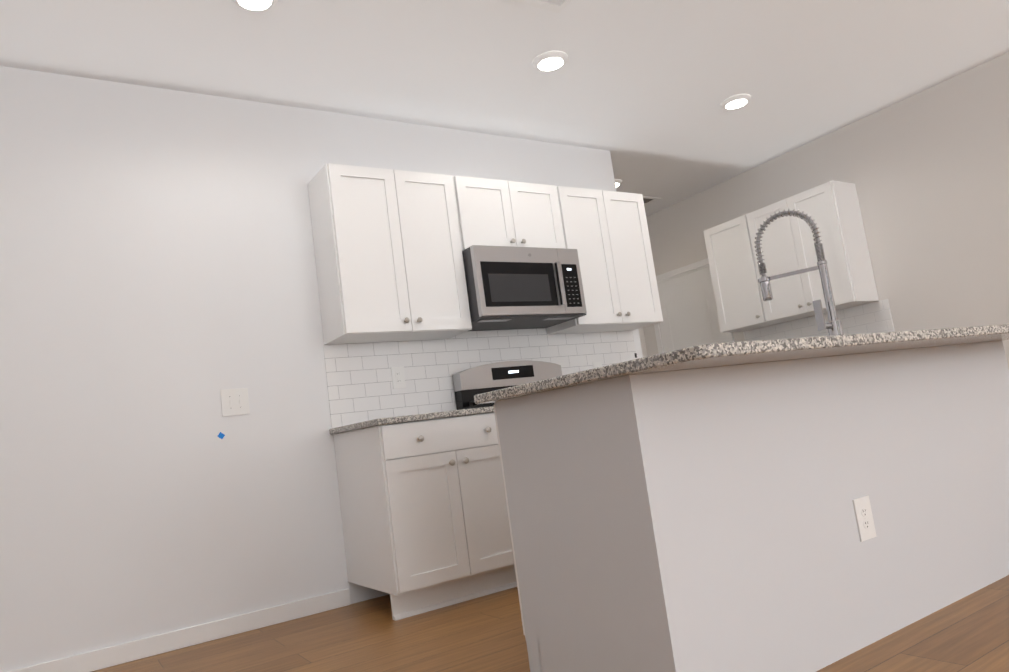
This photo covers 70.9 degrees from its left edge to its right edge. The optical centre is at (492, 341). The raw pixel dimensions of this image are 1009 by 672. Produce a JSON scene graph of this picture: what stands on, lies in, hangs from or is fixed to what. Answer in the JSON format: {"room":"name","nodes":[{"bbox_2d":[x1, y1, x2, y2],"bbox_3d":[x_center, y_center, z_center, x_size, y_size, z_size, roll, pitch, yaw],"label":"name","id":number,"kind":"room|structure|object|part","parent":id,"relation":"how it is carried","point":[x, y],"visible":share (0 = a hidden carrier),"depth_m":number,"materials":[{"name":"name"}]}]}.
{"room":"kitchen","nodes":[
{"label":"kitchen","id":0,"kind":"room"},
{"bbox_2d":[0,66,642,671],"bbox_3d":[-1.120,0.038,3.794,5.131,2.743,0.114,-3,-9,-33],"label":"wall","id":1,"kind":"structure","parent":0,"point":[158,282],"depth_m":3.43,"materials":[{"name":"white paint"}]},
{"bbox_2d":[8,588,350,671],"bbox_3d":[-1.901,1.385,2.930,2.764,0.082,0.013,-3,-9,-33],"label":"baseboard","id":2,"kind":"structure","parent":1,"relation":"attached to","point":[106,657],"depth_m":3.26,"materials":[{"name":"white paint"}]},
{"bbox_2d":[218,432,224,438],"bbox_3d":[-1.339,0.466,3.493,0.038,0.037,0.001,-3,-9,-33],"label":"tape","id":3,"kind":"object","parent":1,"relation":"attached to","point":[221,435],"visible":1,"depth_m":3.49,"materials":[{"name":"blue"}]},
{"bbox_2d":[220,388,249,416],"bbox_3d":[-1.291,0.304,3.551,0.132,0.133,0.014,-3,-9,-33],"label":"double light switch","id":4,"kind":"object","parent":1,"relation":"attached to","point":[234,401],"visible":1,"depth_m":3.55,"materials":[{"name":"white plastic"}]},
{"bbox_2d":[308,163,471,344],"bbox_3d":[-0.565,-0.477,3.973,0.760,0.914,0.355,-3,-9,-33],"label":"upper cabinet","id":5,"kind":"object","parent":1,"relation":"attached to","point":[388,256],"visible":1,"depth_m":3.83,"materials":[{"name":"white wood"}]},
{"bbox_2d":[323,328,636,427],"bbox_3d":[0.070,0.190,4.448,2.296,0.526,0.007,-3,-9,-33],"label":"tile backsplash","id":6,"kind":"structure","parent":1,"relation":"attached to","point":[359,382],"depth_m":4.17,"materials":[{"name":"white tile"}]},
{"bbox_2d":[391,366,405,388],"bbox_3d":[-0.538,0.208,4.046,0.079,0.124,0.008,-3,-9,-33],"label":"outlet","id":7,"kind":"object","parent":6,"relation":"attached to","point":[398,377],"visible":1,"depth_m":4.04,"materials":[{"name":"white plastic"}]},
{"bbox_2d":[592,361,601,368],"bbox_3d":[0.725,0.203,4.855,0.079,0.124,0.008,-3,-9,-33],"label":"outlet","id":8,"kind":"object","parent":6,"relation":"attached to","point":[597,364],"visible":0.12,"depth_m":4.86,"materials":[{"name":"white plastic"}]},
{"bbox_2d":[452,176,564,250],"bbox_3d":[0.044,-0.738,4.417,0.757,0.450,0.355,-3,-9,-33],"label":"upper cabinet","id":9,"kind":"object","parent":1,"relation":"attached to","point":[491,212],"visible":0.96,"depth_m":4.28,"materials":[{"name":"white wood"}]},
{"bbox_2d":[462,245,586,330],"bbox_3d":[0.129,-0.316,4.318,0.757,0.418,0.461,-3,-9,-33],"label":"microwave","id":10,"kind":"object","parent":9,"relation":"attached to","point":[509,288],"visible":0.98,"depth_m":4.13,"materials":[{"name":"grey metal"}]},
{"bbox_2d":[546,186,662,334],"bbox_3d":[0.714,-0.541,4.803,0.760,0.914,0.355,-3,-9,-33],"label":"upper cabinet","id":11,"kind":"object","parent":1,"relation":"attached to","point":[606,234],"visible":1,"depth_m":4.68,"materials":[{"name":"white wood"}]},
{"bbox_2d":[0,0,1008,216],"bbox_3d":[1.011,-1.940,1.849,6.977,0.102,11.582,-3,-9,-33],"label":"ceiling","id":12,"kind":"structure","parent":0,"point":[641,91],"depth_m":3.91,"materials":[{"name":"white paint"}]},
{"bbox_2d":[232,0,277,10],"bbox_3d":[-1.012,-1.456,3.010,0.196,0.028,0.196,-3,-9,-33],"label":"recessed light","id":13,"kind":"object","parent":12,"relation":"in","point":[256,5],"visible":1,"depth_m":3.03,"materials":[{"name":"white paint"}]},
{"bbox_2d":[510,0,572,12],"bbox_3d":[0.265,-1.611,3.214,0.318,0.010,0.302,-3,-9,-33],"label":"ceiling vent","id":14,"kind":"object","parent":12,"relation":"in","point":[557,6],"visible":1,"depth_m":3.34,"materials":[{"name":"white metal"}]},
{"bbox_2d":[532,51,567,70],"bbox_3d":[0.316,-1.522,3.873,0.196,0.028,0.196,-3,-9,-33],"label":"recessed light","id":15,"kind":"object","parent":12,"relation":"in","point":[550,61],"visible":0.98,"depth_m":3.84,"materials":[{"name":"white paint"}]},
{"bbox_2d":[615,179,621,186],"bbox_3d":[1.012,-1.336,6.054,0.196,0.028,0.196,-3,-9,-33],"label":"recessed light","id":16,"kind":"object","parent":12,"relation":"in","point":[618,182],"visible":0.23,"depth_m":6.00,"materials":[{"name":"white paint"}]},
{"bbox_2d":[643,196,660,206],"bbox_3d":[1.377,-1.315,6.684,0.330,0.008,0.264,-3,-9,-33],"label":"ceiling vent","id":17,"kind":"object","parent":12,"relation":"in","point":[648,200],"visible":0.46,"depth_m":6.67,"materials":[{"name":"white metal"}]},
{"bbox_2d":[721,94,750,108],"bbox_3d":[1.623,-1.588,4.721,0.196,0.028,0.196,-3,-9,-33],"label":"recessed light","id":18,"kind":"object","parent":12,"relation":"in","point":[736,101],"visible":1,"depth_m":4.68,"materials":[{"name":"white paint"}]},
{"bbox_2d":[92,575,1008,671],"bbox_3d":[1.383,0.857,1.491,6.977,0.102,11.582,-3,-9,-33],"label":"floor","id":19,"kind":"structure","parent":0,"point":[968,633],"depth_m":2.75,"materials":[{"name":"brown wood"}]},
{"bbox_2d":[329,406,516,620],"bbox_3d":[-0.316,0.845,3.667,0.785,0.914,0.660,-3,-9,-33],"label":"base cabinet","id":20,"kind":"object","parent":19,"relation":"on","point":[425,519],"depth_m":3.40,"materials":[{"name":"white wood"}]},
{"bbox_3d":[-0.375,0.411,3.724,0.784,0.030,0.640,-3,-9,-33],"label":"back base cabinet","id":21,"kind":"part","parent":20,"relation":"part of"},
{"bbox_2d":[452,360,561,409],"bbox_3d":[0.340,0.663,4.068,0.757,1.201,0.728,-3,-9,-33],"label":"range","id":22,"kind":"object","parent":19,"relation":"on","point":[470,384],"visible":0.08,"depth_m":4.29,"materials":[{"name":"grey metal"}]},
{"bbox_2d":[490,341,1008,671],"bbox_3d":[1.126,0.538,2.641,2.152,0.884,0.712,-3,-9,-33],"label":"kitchen island","id":23,"kind":"object","parent":19,"relation":"on","point":[808,504],"depth_m":2.09,"materials":[{"name":"white paint"}]},
{"bbox_2d":[474,324,1008,403],"bbox_3d":[1.140,0.062,2.576,2.264,0.031,1.016,-3,-9,-33],"label":"island countertop","id":24,"kind":"structure","parent":23,"relation":"on","point":[713,355],"depth_m":1.89,"materials":[{"name":"grey stone"}]},
{"bbox_2d":[754,209,843,332],"bbox_3d":[1.147,-0.227,2.680,0.128,0.563,0.256,-3,-9,-33],"label":"faucet","id":25,"kind":"object","parent":24,"relation":"on","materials":[{"name":"silver metal"}]},
{"bbox_2d":[852,495,876,541],"bbox_3d":[1.180,0.561,2.245,0.085,0.130,0.008,-3,-9,-33],"label":"outlet","id":26,"kind":"object","parent":23,"relation":"attached to","point":[863,518],"depth_m":2.24,"materials":[{"name":"white plastic"}]},
{"bbox_2d":[639,328,647,356],"bbox_3d":[0.887,0.171,6.916,1.618,2.743,0.114,-3,-9,-33],"label":"wall","id":27,"kind":"structure","parent":0,"point":[642,341],"depth_m":7.31,"materials":[{"name":"white paint"}]},
{"bbox_2d":[643,52,1008,367],"bbox_3d":[4.072,-0.685,3.537,0.114,2.743,11.582,-3,-9,-33],"label":"wall","id":28,"kind":"structure","parent":0,"point":[926,172],"depth_m":5.02,"materials":[{"name":"white paint"}]},
{"bbox_2d":[657,267,726,351],"bbox_3d":[1.938,0.361,6.724,0.077,2.017,0.781,-3,-9,-33],"label":"door","id":29,"kind":"structure","parent":28,"relation":"in","point":[689,310],"depth_m":6.80,"materials":[{"name":"white paint"}]},
{"bbox_2d":[654,258,733,353],"bbox_3d":[1.962,0.326,6.740,0.016,2.113,0.917,-3,-9,-33],"label":"door frame","id":30,"kind":"structure","parent":28,"relation":"attached to","point":[685,270],"depth_m":6.92,"materials":[{"name":"white paint"}]},
{"bbox_2d":[703,214,787,332],"bbox_3d":[2.151,-0.570,6.069,0.355,0.914,0.455,-3,-9,-33],"label":"upper cabinet","id":31,"kind":"object","parent":28,"relation":"attached to","point":[734,276],"visible":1,"depth_m":5.98,"materials":[{"name":"white wood"}]},
{"bbox_2d":[746,180,878,321],"bbox_3d":[2.474,-0.678,5.563,0.355,0.914,0.760,-3,-9,-33],"label":"upper cabinet","id":32,"kind":"object","parent":28,"relation":"attached to","point":[832,208],"visible":0.98,"depth_m":5.38,"materials":[{"name":"white wood"}]},
{"bbox_2d":[743,299,894,340],"bbox_3d":[2.606,0.039,5.738,0.007,0.484,1.295,-3,-9,-33],"label":"backsplash","id":33,"kind":"structure","parent":28,"relation":"attached to","point":[874,317],"depth_m":5.50,"materials":[{"name":"tile"}]}
]}

